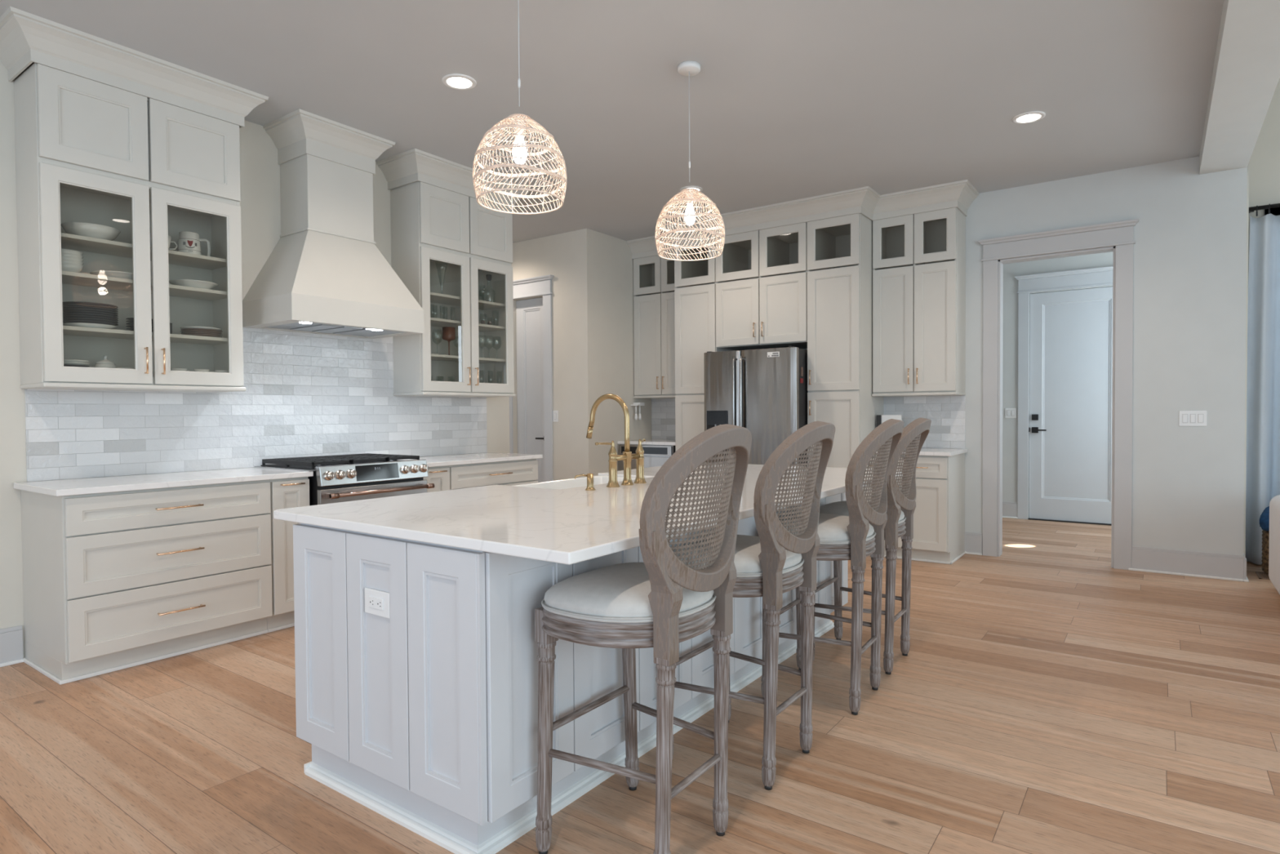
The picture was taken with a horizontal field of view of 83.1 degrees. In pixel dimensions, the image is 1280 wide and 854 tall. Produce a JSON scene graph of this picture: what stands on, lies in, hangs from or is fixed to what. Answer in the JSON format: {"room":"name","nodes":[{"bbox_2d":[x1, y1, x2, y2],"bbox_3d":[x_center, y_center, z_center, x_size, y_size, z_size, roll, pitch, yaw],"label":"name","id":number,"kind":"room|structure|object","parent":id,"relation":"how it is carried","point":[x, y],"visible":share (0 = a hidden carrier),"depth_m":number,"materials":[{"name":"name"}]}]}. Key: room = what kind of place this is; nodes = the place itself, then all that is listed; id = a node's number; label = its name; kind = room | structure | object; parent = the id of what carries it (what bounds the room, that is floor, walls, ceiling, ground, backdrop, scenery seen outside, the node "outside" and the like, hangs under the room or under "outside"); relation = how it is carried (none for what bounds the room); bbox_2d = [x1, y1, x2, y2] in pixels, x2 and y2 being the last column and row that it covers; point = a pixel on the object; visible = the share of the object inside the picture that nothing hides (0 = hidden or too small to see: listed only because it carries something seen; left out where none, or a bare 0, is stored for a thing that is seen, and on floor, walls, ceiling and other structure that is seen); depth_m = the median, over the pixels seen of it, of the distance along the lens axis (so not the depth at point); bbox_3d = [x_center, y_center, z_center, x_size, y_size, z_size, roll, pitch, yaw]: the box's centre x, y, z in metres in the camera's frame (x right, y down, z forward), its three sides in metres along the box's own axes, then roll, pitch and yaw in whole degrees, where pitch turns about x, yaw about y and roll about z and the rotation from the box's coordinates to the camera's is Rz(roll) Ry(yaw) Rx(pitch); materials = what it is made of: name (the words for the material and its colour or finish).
{"room":"kitchen","nodes":[
{"label":"kitchen","id":0,"kind":"room"},
{"bbox_2d":[0,59,509,657],"bbox_3d":[-3.481,-0.352,3.324,0.149,3.110,7.747,0,1,36],"label":"wall","id":1,"kind":"structure","parent":0,"point":[306,394],"depth_m":4.57,"materials":[{"name":"tile"}]},
{"bbox_2d":[0,625,23,666],"bbox_3d":[-4.403,1.144,1.919,0.029,0.185,4.330,0,1,36],"label":"baseboard","id":2,"kind":"structure","parent":1,"relation":"attached to","point":[11,652],"depth_m":3.64,"materials":[{"name":"paint"}]},
{"bbox_2d":[0,6,268,392],"bbox_3d":[-2.696,-1.062,3.906,0.453,1.722,1.175,0,1,36],"label":"upper cabinet","id":3,"kind":"object","parent":1,"relation":"attached to","point":[136,144],"visible":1,"depth_m":3.81,"materials":[{"name":"paint"}]},
{"bbox_2d":[61,262,84,272],"bbox_3d":[-2.921,-0.798,3.673,0.148,0.052,0.148,0,1,36],"label":"bowl","id":4,"kind":"object","parent":3,"relation":"on","point":[69,267],"visible":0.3,"depth_m":3.64,"materials":[{"name":"white ceramic"}]},
{"bbox_2d":[62,322,117,328],"bbox_3d":[-2.852,-0.515,3.745,0.236,0.022,0.236,0,1,36],"label":"dinner plate","id":5,"kind":"object","parent":3,"relation":"on","point":[73,324],"visible":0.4,"depth_m":3.67,"materials":[{"name":"white ceramic"}]},
{"bbox_2d":[62,320,118,325],"bbox_3d":[-2.852,-0.531,3.745,0.244,0.018,0.244,0,1,36],"label":"dinner plate","id":6,"kind":"object","parent":5,"relation":"on","point":[64,321],"visible":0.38,"depth_m":3.66,"materials":[{"name":"black ceramic"}]},
{"bbox_2d":[62,317,118,323],"bbox_3d":[-2.852,-0.542,3.745,0.244,0.018,0.244,0,1,36],"label":"dinner plate","id":7,"kind":"object","parent":6,"relation":"on","point":[64,318],"visible":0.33,"depth_m":3.65,"materials":[{"name":"black ceramic"}]},
{"bbox_2d":[62,315,118,321],"bbox_3d":[-2.853,-0.554,3.744,0.244,0.018,0.244,0,1,36],"label":"dinner plate","id":8,"kind":"object","parent":7,"relation":"on","point":[64,316],"visible":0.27,"depth_m":3.66,"materials":[{"name":"black ceramic"}]},
{"bbox_2d":[62,312,118,319],"bbox_3d":[-2.853,-0.565,3.744,0.244,0.018,0.244,0,1,36],"label":"dinner plate","id":9,"kind":"object","parent":8,"relation":"on","point":[67,313],"visible":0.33,"depth_m":3.66,"materials":[{"name":"black ceramic"}]},
{"bbox_2d":[62,311,118,316],"bbox_3d":[-2.853,-0.577,3.744,0.244,0.018,0.244,0,1,36],"label":"dinner plate","id":10,"kind":"object","parent":9,"relation":"on","point":[64,312],"visible":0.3,"depth_m":3.66,"materials":[{"name":"black ceramic"}]},
{"bbox_2d":[62,308,118,315],"bbox_3d":[-2.853,-0.588,3.744,0.244,0.018,0.244,0,1,36],"label":"dinner plate","id":11,"kind":"object","parent":10,"relation":"on","point":[64,309],"visible":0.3,"depth_m":3.65,"materials":[{"name":"black ceramic"}]},
{"bbox_2d":[62,306,118,312],"bbox_3d":[-2.853,-0.600,3.744,0.244,0.018,0.244,0,1,36],"label":"dinner plate","id":12,"kind":"object","parent":11,"relation":"on","point":[64,307],"visible":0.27,"depth_m":3.65,"materials":[{"name":"black ceramic"}]},
{"bbox_2d":[62,303,118,310],"bbox_3d":[-2.853,-0.611,3.743,0.244,0.018,0.244,0,1,36],"label":"dinner plate","id":13,"kind":"object","parent":12,"relation":"on","point":[64,304],"visible":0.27,"depth_m":3.65,"materials":[{"name":"black ceramic"}]},
{"bbox_2d":[62,301,118,308],"bbox_3d":[-2.853,-0.623,3.743,0.244,0.018,0.244,0,1,36],"label":"dinner plate","id":14,"kind":"object","parent":13,"relation":"on","point":[66,302],"visible":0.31,"depth_m":3.66,"materials":[{"name":"black ceramic"}]},
{"bbox_2d":[60,222,120,240],"bbox_3d":[-2.856,-0.997,3.761,0.250,0.072,0.250,0,1,36],"label":"serving bowl","id":15,"kind":"object","parent":3,"relation":"on","point":[86,229],"visible":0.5,"depth_m":3.68,"materials":[{"name":"white ceramic"}]},
{"bbox_2d":[94,355,116,368],"bbox_3d":[-2.816,-0.322,3.806,0.096,0.111,0.096,0,1,36],"label":"sugar bowl","id":16,"kind":"object","parent":3,"relation":"on","point":[104,363],"visible":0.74,"depth_m":3.78,"materials":[{"name":"white ceramic"}]},
{"bbox_2d":[89,270,133,279],"bbox_3d":[-2.782,-0.794,3.866,0.260,0.036,0.260,0,1,36],"label":"platter","id":17,"kind":"object","parent":3,"relation":"on","point":[127,275],"visible":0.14,"depth_m":3.77,"materials":[{"name":"white ceramic"}]},
{"bbox_2d":[61,232,226,270],"bbox_3d":[-2.749,-0.955,3.947,0.301,0.019,0.903,0,1,36],"label":"shelf","id":18,"kind":"object","parent":3,"relation":"attached to","point":[90,246],"depth_m":3.94,"materials":[{"name":"paint"}]},
{"bbox_2d":[62,271,226,301],"bbox_3d":[-2.748,-0.768,3.950,0.301,0.019,0.903,0,1,36],"label":"shelf","id":19,"kind":"object","parent":3,"relation":"attached to","point":[70,280],"depth_m":3.93,"materials":[{"name":"paint"}]},
{"bbox_2d":[62,325,227,345],"bbox_3d":[-2.746,-0.499,3.956,0.301,0.019,0.903,0,1,36],"label":"shelf","id":20,"kind":"object","parent":3,"relation":"attached to","point":[69,332],"depth_m":3.93,"materials":[{"name":"paint"}]},
{"bbox_2d":[177,231,210,256],"bbox_3d":[-2.555,-1.037,4.129,0.161,0.134,0.126,-1,1,-24],"label":"mug","id":21,"kind":"object","parent":3,"relation":"on","point":[188,242],"visible":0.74,"depth_m":4.08,"materials":[{"name":"white ceramic"}]},
{"bbox_2d":[168,279,218,289],"bbox_3d":[-2.558,-0.804,4.143,0.248,0.042,0.248,0,1,36],"label":"oval platter","id":22,"kind":"object","parent":3,"relation":"on","point":[186,282],"visible":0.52,"depth_m":4.06,"materials":[{"name":"white ceramic"}]},
{"bbox_2d":[242,108,424,338],"bbox_3d":[-2.001,-1.289,4.746,0.597,1.310,0.932,0,1,36],"label":"range hood","id":23,"kind":"object","parent":1,"relation":"attached to","point":[326,273],"visible":0.99,"depth_m":4.63,"materials":[{"name":"paint"}]},
{"bbox_2d":[376,148,530,397],"bbox_3d":[-1.418,-1.105,5.683,0.453,1.722,1.159,0,1,36],"label":"upper cabinet","id":24,"kind":"object","parent":1,"relation":"attached to","point":[437,215],"visible":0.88,"depth_m":5.56,"materials":[{"name":"paint"}]},
{"bbox_2d":[442,326,455,355],"bbox_3d":[-1.482,-0.660,5.606,0.099,0.222,0.100,0,1,36],"label":"goblet","id":25,"kind":"object","parent":24,"relation":"on","point":[448,332],"visible":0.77,"depth_m":5.57,"materials":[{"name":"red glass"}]},
{"bbox_2d":[430,317,505,332],"bbox_3d":[-1.470,-0.811,5.727,0.301,0.019,0.887,0,1,36],"label":"shelf","id":26,"kind":"object","parent":24,"relation":"attached to","point":[437,324],"depth_m":5.77,"materials":[{"name":"paint"}]},
{"bbox_2d":[430,292,505,310],"bbox_3d":[-1.471,-0.998,5.724,0.301,0.019,0.887,0,1,36],"label":"shelf","id":27,"kind":"object","parent":24,"relation":"attached to","point":[442,300],"depth_m":5.78,"materials":[{"name":"paint"}]},
{"bbox_2d":[431,353,505,363],"bbox_3d":[-1.468,-0.542,5.732,0.301,0.019,0.887,0,1,36],"label":"shelf","id":28,"kind":"object","parent":24,"relation":"attached to","point":[435,358],"depth_m":5.79,"materials":[{"name":"paint"}]},
{"bbox_2d":[511,230,578,479],"bbox_3d":[-1.559,-0.457,8.131,2.370,3.110,0.122,0,1,36],"label":"wall","id":29,"kind":"structure","parent":0,"point":[556,255],"depth_m":7.52,"materials":[{"name":"paint"}]},
{"bbox_2d":[515,297,544,482],"bbox_3d":[-1.174,-0.150,7.848,0.476,2.478,0.105,0,1,36],"label":"pantry door","id":30,"kind":"structure","parent":29,"relation":"in","point":[529,313],"depth_m":7.88,"materials":[{"name":"paint"}]},
{"bbox_2d":[509,274,554,481],"bbox_3d":[-1.220,-0.242,7.782,0.772,2.689,0.058,0,1,36],"label":"door frame","id":31,"kind":"structure","parent":29,"relation":"in","point":[541,285],"depth_m":7.62,"materials":[{"name":"paint"}]},
{"bbox_2d":[0,0,1223,243],"bbox_3d":[-1.019,-2.022,4.534,7.428,0.150,12.650,0,1,36],"label":"ceiling","id":32,"kind":"structure","parent":0,"point":[790,100],"depth_m":4.05,"materials":[{"name":"paint"}]},
{"bbox_2d":[441,73,476,89],"bbox_3d":[-1.013,-1.932,4.049,0.188,0.008,0.188,0,1,36],"label":"recessed light","id":33,"kind":"object","parent":32,"relation":"in","point":[455,81],"visible":1,"depth_m":4.04,"materials":[{"name":"white plastic"}]},
{"bbox_2d":[446,77,471,87],"bbox_3d":[-1.013,-1.933,4.049,0.136,0.002,0.136,0,1,36],"label":"diffuser","id":34,"kind":"object","parent":33,"relation":"attached to","point":[451,82],"depth_m":4.05,"materials":[{"name":"white"}]},
{"bbox_2d":[472,0,566,214],"bbox_3d":[-0.490,-1.415,2.928,0.391,1.008,0.392,0,1,36],"label":"rattan pendant","id":35,"kind":"object","parent":32,"relation":"hanging from","point":[519,151],"visible":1,"depth_m":2.88,"materials":[{"name":"white wicker"}]},
{"bbox_2d":[515,118,524,137],"bbox_3d":[-0.488,-1.212,2.932,0.037,0.066,0.038,0,1,36],"label":"socket","id":36,"kind":"object","parent":35,"relation":"attached to","point":[522,131],"depth_m":2.92,"materials":[{"name":"white plastic"}]},
{"bbox_2d":[654,61,724,261],"bbox_3d":[0.268,-1.439,3.902,0.391,1.008,0.392,0,1,36],"label":"rattan pendant","id":37,"kind":"object","parent":32,"relation":"hanging from","point":[689,68],"visible":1,"depth_m":3.86,"materials":[{"name":"white wicker"}]},
{"bbox_2d":[686,191,693,204],"bbox_3d":[0.269,-1.236,3.906,0.037,0.066,0.038,0,1,36],"label":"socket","id":38,"kind":"object","parent":37,"relation":"attached to","point":[688,202],"depth_m":3.89,"materials":[{"name":"white plastic"}]},
{"bbox_2d":[1012,111,1045,124],"bbox_3d":[2.471,-1.965,4.593,0.188,0.008,0.188,0,1,36],"label":"recessed light","id":39,"kind":"object","parent":32,"relation":"in","point":[1033,116],"visible":1,"depth_m":4.58,"materials":[{"name":"white plastic"}]},
{"bbox_2d":[1016,114,1040,122],"bbox_3d":[2.471,-1.967,4.593,0.136,0.002,0.136,0,1,36],"label":"diffuser","id":40,"kind":"object","parent":39,"relation":"attached to","point":[1020,117],"depth_m":4.60,"materials":[{"name":"white"}]},
{"bbox_2d":[577,228,651,477],"bbox_3d":[-0.249,-0.459,7.811,0.130,3.110,1.132,0,1,36],"label":"wall","id":41,"kind":"structure","parent":0,"point":[605,263],"depth_m":7.53,"materials":[{"name":"paint"}]},
{"bbox_2d":[631,402,644,419],"bbox_3d":[-0.025,-0.173,7.936,0.090,0.190,0.140,0,1,36],"label":"wall holder","id":42,"kind":"object","parent":41,"relation":"attached to","point":[635,404],"visible":1,"depth_m":7.91,"materials":[{"name":"white plastic"}]},
{"bbox_2d":[0,517,1279,853],"bbox_3d":[1.356,1.206,3.612,12.400,0.080,13.800,0,1,36],"label":"floor","id":43,"kind":"structure","parent":0,"point":[1046,696],"depth_m":2.68,"materials":[{"name":"brown wood"}]},
{"bbox_2d":[21,480,272,684],"bbox_3d":[-2.604,0.746,3.873,0.662,0.883,0.966,0,1,36],"label":"base cabinet","id":44,"kind":"object","parent":43,"relation":"on","point":[116,580],"visible":0.91,"depth_m":3.60,"materials":[{"name":"paint"}]},
{"bbox_2d":[13,466,313,496],"bbox_3d":[-2.545,0.286,3.955,0.640,0.030,1.224,0,1,36],"label":"countertop","id":45,"kind":"structure","parent":44,"relation":"on","point":[153,481],"depth_m":3.74,"materials":[{"name":"white stone"}]},
{"bbox_2d":[266,476,309,632],"bbox_3d":[-2.255,0.734,4.359,0.662,0.883,0.229,0,1,36],"label":"base cabinet","id":46,"kind":"object","parent":43,"relation":"on","point":[292,492],"visible":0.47,"depth_m":4.15,"materials":[{"name":"paint"}]},
{"bbox_2d":[253,453,434,505],"bbox_3d":[-1.907,0.658,4.737,0.762,0.915,0.838,0,1,36],"label":"gas range","id":47,"kind":"object","parent":43,"relation":"on","point":[336,478],"visible":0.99,"depth_m":4.51,"materials":[{"name":"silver metal"}]},
{"bbox_2d":[253,461,383,471],"bbox_3d":[-1.951,0.248,4.759,0.661,0.025,0.838,0,1,36],"label":"cooktop","id":48,"kind":"object","parent":47,"relation":"in","point":[279,465],"depth_m":4.46,"materials":[{"name":"metal"}]},
{"bbox_2d":[307,471,434,505],"bbox_3d":[-1.891,0.685,4.733,0.732,0.862,0.769,0,1,36],"label":"oven","id":49,"kind":"object","parent":47,"relation":"in","point":[325,486],"depth_m":4.46,"materials":[{"name":"silver metal"}]},
{"bbox_2d":[423,465,449,492],"bbox_3d":[-1.651,0.714,5.199,0.662,0.883,0.240,0,1,36],"label":"base cabinet","id":50,"kind":"object","parent":43,"relation":"on","point":[439,476],"visible":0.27,"depth_m":5.04,"materials":[{"name":"paint"}]},
{"bbox_2d":[448,458,537,489],"bbox_3d":[-1.317,0.703,5.664,0.662,0.883,0.904,0,1,36],"label":"base cabinet","id":51,"kind":"object","parent":43,"relation":"on","point":[509,473],"visible":0.17,"depth_m":5.45,"materials":[{"name":"paint"}]},
{"bbox_2d":[397,452,542,466],"bbox_3d":[-1.391,0.247,5.559,0.640,0.030,1.179,0,1,36],"label":"countertop","id":52,"kind":"structure","parent":51,"relation":"on","point":[486,457],"depth_m":5.49,"materials":[{"name":"white stone"}]},
{"bbox_2d":[293,492,848,853],"bbox_3d":[0.002,0.739,3.316,0.960,0.883,2.760,0,1,36],"label":"kitchen island","id":53,"kind":"object","parent":43,"relation":"on","point":[424,716],"visible":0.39,"depth_m":2.17,"materials":[{"name":"paint"}]},
{"bbox_2d":[364,587,389,618],"bbox_3d":[-0.797,0.533,2.189,0.125,0.076,0.010,0,1,36],"label":"power outlet","id":54,"kind":"object","parent":53,"relation":"attached to","point":[376,602],"visible":1,"depth_m":2.18,"materials":[{"name":"white plastic"}]},
{"bbox_2d":[368,595,383,609],"bbox_3d":[-0.799,0.533,2.187,0.068,0.033,0.003,0,1,36],"label":"receptacle","id":55,"kind":"object","parent":54,"relation":"attached to","point":[375,602],"depth_m":2.19,"materials":[{"name":"white plastic"}]},
{"bbox_2d":[273,462,901,564],"bbox_3d":[0.106,0.281,3.280,1.385,0.030,2.862,0,1,36],"label":"island countertop","id":56,"kind":"structure","parent":53,"relation":"on","point":[569,526],"depth_m":2.37,"materials":[{"name":"white stone"}]},
{"bbox_2d":[511,475,635,488],"bbox_3d":[-0.293,0.396,3.575,0.385,0.243,0.737,0,1,36],"label":"farmhouse sink","id":57,"kind":"object","parent":56,"relation":"in","point":[597,479],"visible":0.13,"depth_m":3.75,"materials":[{"name":"white ceramic"}]},
{"bbox_2d":[573,473,595,490],"bbox_3d":[-0.239,0.236,3.110,0.092,0.072,0.044,0,1,-6],"label":"soap dispenser","id":58,"kind":"object","parent":56,"relation":"on","point":[589,476],"visible":1,"depth_m":3.10,"materials":[{"name":"gold metal"}]},
{"bbox_2d":[586,393,646,487],"bbox_3d":[-0.103,0.055,3.339,0.288,0.422,0.294,0,1,-5],"label":"bridge faucet","id":59,"kind":"object","parent":56,"relation":"on","point":[627,456],"visible":1,"depth_m":3.32,"materials":[{"name":"gold metal"}]},
{"bbox_2d":[534,423,751,853],"bbox_3d":[0.042,0.597,2.070,0.563,1.213,0.511,0,1,36],"label":"counter stool","id":60,"kind":"object","parent":43,"relation":"on","point":[660,602],"visible":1,"depth_m":1.94,"materials":[{"name":"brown wood"}]},
{"bbox_2d":[542,562,715,622],"bbox_3d":[-0.008,0.466,2.102,0.432,0.082,0.500,0,1,36],"label":"seat cushion","id":61,"kind":"object","parent":60,"relation":"on","point":[621,593],"depth_m":1.94,"materials":[{"name":"fabric"}]},
{"bbox_2d":[674,238,734,451],"bbox_3d":[0.725,-0.375,7.377,0.470,2.945,0.702,0,1,36],"label":"pantry cabinet","id":62,"kind":"object","parent":43,"relation":"on","point":[695,282],"visible":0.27,"depth_m":7.15,"materials":[{"name":"paint"}]},
{"bbox_2d":[626,179,978,259],"bbox_3d":[1.293,-1.917,6.888,3.432,0.180,0.771,0,1,36],"label":"crown molding","id":63,"kind":"structure","parent":62,"relation":"attached to","point":[864,200],"depth_m":6.28,"materials":[{"name":"paint"}]},
{"bbox_2d":[671,421,835,790],"bbox_3d":[0.411,0.585,2.580,0.563,1.213,0.511,0,1,36],"label":"counter stool","id":64,"kind":"object","parent":43,"relation":"on","point":[774,562],"visible":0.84,"depth_m":2.39,"materials":[{"name":"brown wood"}]},
{"bbox_2d":[673,534,803,577],"bbox_3d":[0.361,0.454,2.612,0.432,0.082,0.500,0,1,36],"label":"seat cushion","id":65,"kind":"object","parent":64,"relation":"on","point":[750,560],"depth_m":2.42,"materials":[{"name":"fabric"}]},
{"bbox_2d":[703,346,808,466],"bbox_3d":[1.203,0.187,6.833,0.927,1.795,0.950,0,1,36],"label":"refrigerator","id":66,"kind":"object","parent":43,"relation":"on","point":[764,392],"visible":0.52,"depth_m":6.43,"materials":[{"name":"silver metal"}]},
{"bbox_2d":[760,418,904,715],"bbox_3d":[0.860,0.571,3.162,0.563,1.213,0.511,0,1,33],"label":"counter stool","id":67,"kind":"object","parent":43,"relation":"on","point":[854,537],"visible":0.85,"depth_m":2.97,"materials":[{"name":"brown wood"}]},
{"bbox_2d":[779,513,875,544],"bbox_3d":[0.808,0.439,3.193,0.432,0.082,0.500,0,1,33],"label":"seat cushion","id":68,"kind":"object","parent":67,"relation":"on","point":[833,529],"depth_m":2.98,"materials":[{"name":"fabric"}]},
{"bbox_2d":[807,213,883,467],"bbox_3d":[1.865,-0.367,6.557,0.475,2.945,0.702,0,1,36],"label":"pantry cabinet","id":69,"kind":"object","parent":43,"relation":"on","point":[840,248],"visible":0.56,"depth_m":6.30,"materials":[{"name":"paint"}]},
{"bbox_2d":[813,417,931,674],"bbox_3d":[1.158,0.560,3.617,0.563,1.213,0.511,0,1,34],"label":"counter stool","id":70,"kind":"object","parent":43,"relation":"on","point":[901,505],"visible":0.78,"depth_m":3.47,"materials":[{"name":"brown wood"}]},
{"bbox_2d":[819,500,905,524],"bbox_3d":[1.107,0.429,3.647,0.432,0.082,0.500,0,1,34],"label":"seat cushion","id":71,"kind":"object","parent":70,"relation":"on","point":[895,514],"depth_m":3.50,"materials":[{"name":"fabric"}]},
{"bbox_2d":[862,453,965,564],"bbox_3d":[2.368,0.667,6.245,0.712,0.883,0.662,0,1,36],"label":"base cabinet","id":72,"kind":"object","parent":43,"relation":"on","point":[939,514],"visible":0.38,"depth_m":5.91,"materials":[{"name":"paint"}]},
{"bbox_2d":[875,448,968,456],"bbox_3d":[2.372,0.210,6.233,0.722,0.030,0.640,0,1,36],"label":"countertop","id":73,"kind":"structure","parent":72,"relation":"on","point":[924,451],"depth_m":5.96,"materials":[{"name":"white stone"}]},
{"bbox_2d":[876,414,902,426],"bbox_3d":[2.221,0.042,6.439,0.210,0.298,0.056,0,1,36],"label":"sign","id":74,"kind":"object","parent":73,"relation":"on","point":[881,419],"visible":0.26,"depth_m":6.45,"materials":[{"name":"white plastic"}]},
{"bbox_2d":[1261,529,1269,573],"bbox_3d":[4.848,0.944,5.382,0.328,0.330,0.328,0,1,36],"label":"seagrass basket","id":75,"kind":"object","parent":43,"relation":"on","point":[1265,535],"visible":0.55,"depth_m":5.42,"materials":[{"name":"brown wicker"}]},
{"bbox_2d":[1259,506,1269,530],"bbox_3d":[4.840,0.674,5.374,0.376,0.194,0.386,-1,1,-14],"label":"throw blanket","id":76,"kind":"object","parent":75,"relation":"in","point":[1264,517],"visible":0.48,"depth_m":5.39,"materials":[{"name":"blue fabric"}]},
{"bbox_2d":[1268,494,1279,594],"bbox_3d":[4.135,0.802,3.883,0.950,0.640,2.200,0,1,36],"label":"sofa","id":77,"kind":"object","parent":43,"relation":"on","point":[1274,504],"visible":1,"depth_m":4.75,"materials":[{"name":"white fabric"}]},
{"bbox_3d":[0.259,0.637,7.781,0.732,0.913,0.629,0,1,36],"label":"base cabinet","id":78,"kind":"object","parent":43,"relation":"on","visible":0},
{"bbox_2d":[617,439,675,445],"bbox_3d":[0.248,0.162,7.760,0.739,0.033,0.640,0,1,36],"label":"countertop","id":79,"kind":"structure","parent":78,"relation":"on","point":[648,442],"depth_m":7.55,"materials":[{"name":"white stone"}]},
{"bbox_2d":[618,444,675,471],"bbox_3d":[0.196,0.334,7.687,0.684,0.302,0.504,0,1,36],"label":"microwave","id":80,"kind":"object","parent":78,"relation":"in","point":[655,455],"visible":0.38,"depth_m":7.44,"materials":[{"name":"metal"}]},
{"bbox_2d":[651,156,1247,555],"bbox_3d":[2.227,-0.457,6.802,5.330,3.110,0.139,0,1,36],"label":"wall","id":81,"kind":"structure","parent":0,"point":[1189,251],"depth_m":5.46,"materials":[{"name":"paint"}]},
{"bbox_2d":[633,253,675,398],"bbox_3d":[0.314,-1.085,7.849,0.722,1.537,0.387,0,1,36],"label":"upper cabinet","id":82,"kind":"object","parent":81,"relation":"attached to","point":[654,309],"visible":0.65,"depth_m":7.79,"materials":[{"name":"paint"}]},
{"bbox_2d":[715,222,807,350],"bbox_3d":[1.288,-1.306,6.950,0.930,1.075,0.702,0,1,36],"label":"upper cabinet","id":83,"kind":"object","parent":81,"relation":"attached to","point":[762,275],"visible":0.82,"depth_m":6.72,"materials":[{"name":"paint"}]},
{"bbox_2d":[871,207,965,396],"bbox_3d":[2.435,-1.056,6.325,0.702,1.565,0.387,0,1,36],"label":"upper cabinet","id":84,"kind":"object","parent":81,"relation":"attached to","point":[919,259],"visible":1,"depth_m":6.20,"materials":[{"name":"paint"}]},
{"bbox_2d":[997,246,1115,568],"bbox_3d":[3.421,-0.154,5.957,0.832,2.522,0.130,0,1,36],"label":"door frame","id":85,"kind":"structure","parent":81,"relation":"attached to","point":[1001,262],"depth_m":6.12,"materials":[{"name":"paint"}]},
{"bbox_2d":[977,218,1138,569],"bbox_3d":[3.365,-0.241,5.879,1.130,2.699,0.058,0,1,36],"label":"doorway","id":86,"kind":"structure","parent":81,"relation":"in","point":[1100,236],"depth_m":5.72,"materials":[{"name":"paint"}]},
{"bbox_2d":[1178,410,1207,426],"bbox_3d":[4.113,-0.064,5.374,0.165,0.115,0.011,0,1,36],"label":"light switch","id":87,"kind":"object","parent":81,"relation":"attached to","point":[1186,418],"visible":1,"depth_m":5.37,"materials":[{"name":"white plastic"}]},
{"bbox_2d":[1002,251,1112,517],"bbox_3d":[4.362,-0.501,8.374,3.700,3.110,0.133,0,1,36],"label":"wall","id":88,"kind":"structure","parent":0,"point":[1010,348],"depth_m":8.33,"materials":[{"name":"paint"}]},
{"bbox_2d":[1002,501,1017,518],"bbox_3d":[3.667,0.958,8.810,1.680,0.185,0.029,0,1,36],"label":"baseboard","id":89,"kind":"structure","parent":88,"relation":"attached to","point":[1009,508],"depth_m":8.36,"materials":[{"name":"paint"}]},
{"bbox_2d":[1004,408,1016,417],"bbox_3d":[4.285,-0.161,8.349,0.118,0.115,0.011,0,1,36],"label":"light switch","id":90,"kind":"object","parent":88,"relation":"attached to","point":[1009,412],"visible":1,"depth_m":8.35,"materials":[{"name":"white plastic"}]},
{"bbox_2d":[1014,266,1112,519],"bbox_3d":[4.792,-0.329,7.951,1.203,2.777,0.058,0,1,36],"label":"door frame","id":91,"kind":"structure","parent":88,"relation":"in","point":[1079,278],"depth_m":8.24,"materials":[{"name":"paint"}]},
{"bbox_2d":[1027,286,1112,525],"bbox_3d":[4.837,-0.227,8.002,0.930,2.570,0.194,0,1,36],"label":"entry door","id":92,"kind":"structure","parent":88,"relation":"in","point":[1071,350],"depth_m":8.02,"materials":[{"name":"paint"}]},
{"bbox_2d":[964,532,1248,582],"bbox_3d":[3.639,1.016,5.810,1.919,0.185,0.159,0,1,36],"label":"baseboard","id":93,"kind":"structure","parent":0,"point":[1172,562],"depth_m":5.42,"materials":[{"name":"paint"}]},
{"bbox_2d":[1199,0,1279,174],"bbox_3d":[1.359,-2.452,1.243,0.272,1.375,10.100,0,1,36],"label":"ceiling beam","id":94,"kind":"structure","parent":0,"point":[1246,73],"depth_m":3.83,"materials":[{"name":"paint"}]},
{"bbox_2d":[1243,163,1248,555],"bbox_3d":[4.657,-1.069,5.594,0.020,4.350,0.760,0,1,36],"label":"wall","id":95,"kind":"structure","parent":0,"point":[1247,201],"depth_m":5.29,"materials":[{"name":"paint"}]},
{"bbox_2d":[1246,77,1279,561],"bbox_3d":[6.820,-1.065,4.593,4.700,4.350,0.140,0,1,36],"label":"wall","id":96,"kind":"structure","parent":0,"point":[1264,161],"depth_m":5.78,"materials":[{"name":"paint"}]},
{"bbox_2d":[1248,203,1279,216],"bbox_3d":[5.949,-1.712,5.053,2.700,0.083,0.145,0,1,36],"label":"curtain rod","id":97,"kind":"object","parent":96,"relation":"attached to","point":[1268,206],"visible":0.92,"depth_m":5.71,"materials":[{"name":"black metal"}]},
{"bbox_2d":[1245,213,1279,564],"bbox_3d":[5.345,-0.292,5.447,1.254,2.772,0.141,0,1,36],"label":"curtain","id":98,"kind":"object","parent":97,"relation":"hanging from","point":[1263,397],"visible":0.82,"depth_m":5.72,"materials":[{"name":"blue fabric"}]},
{"bbox_2d":[1263,207,1279,215],"bbox_3d":[6.684,-0.319,4.607,4.130,2.860,0.025,0,1,36],"label":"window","id":99,"kind":"structure","parent":96,"relation":"in","point":[1276,211],"depth_m":5.74,"materials":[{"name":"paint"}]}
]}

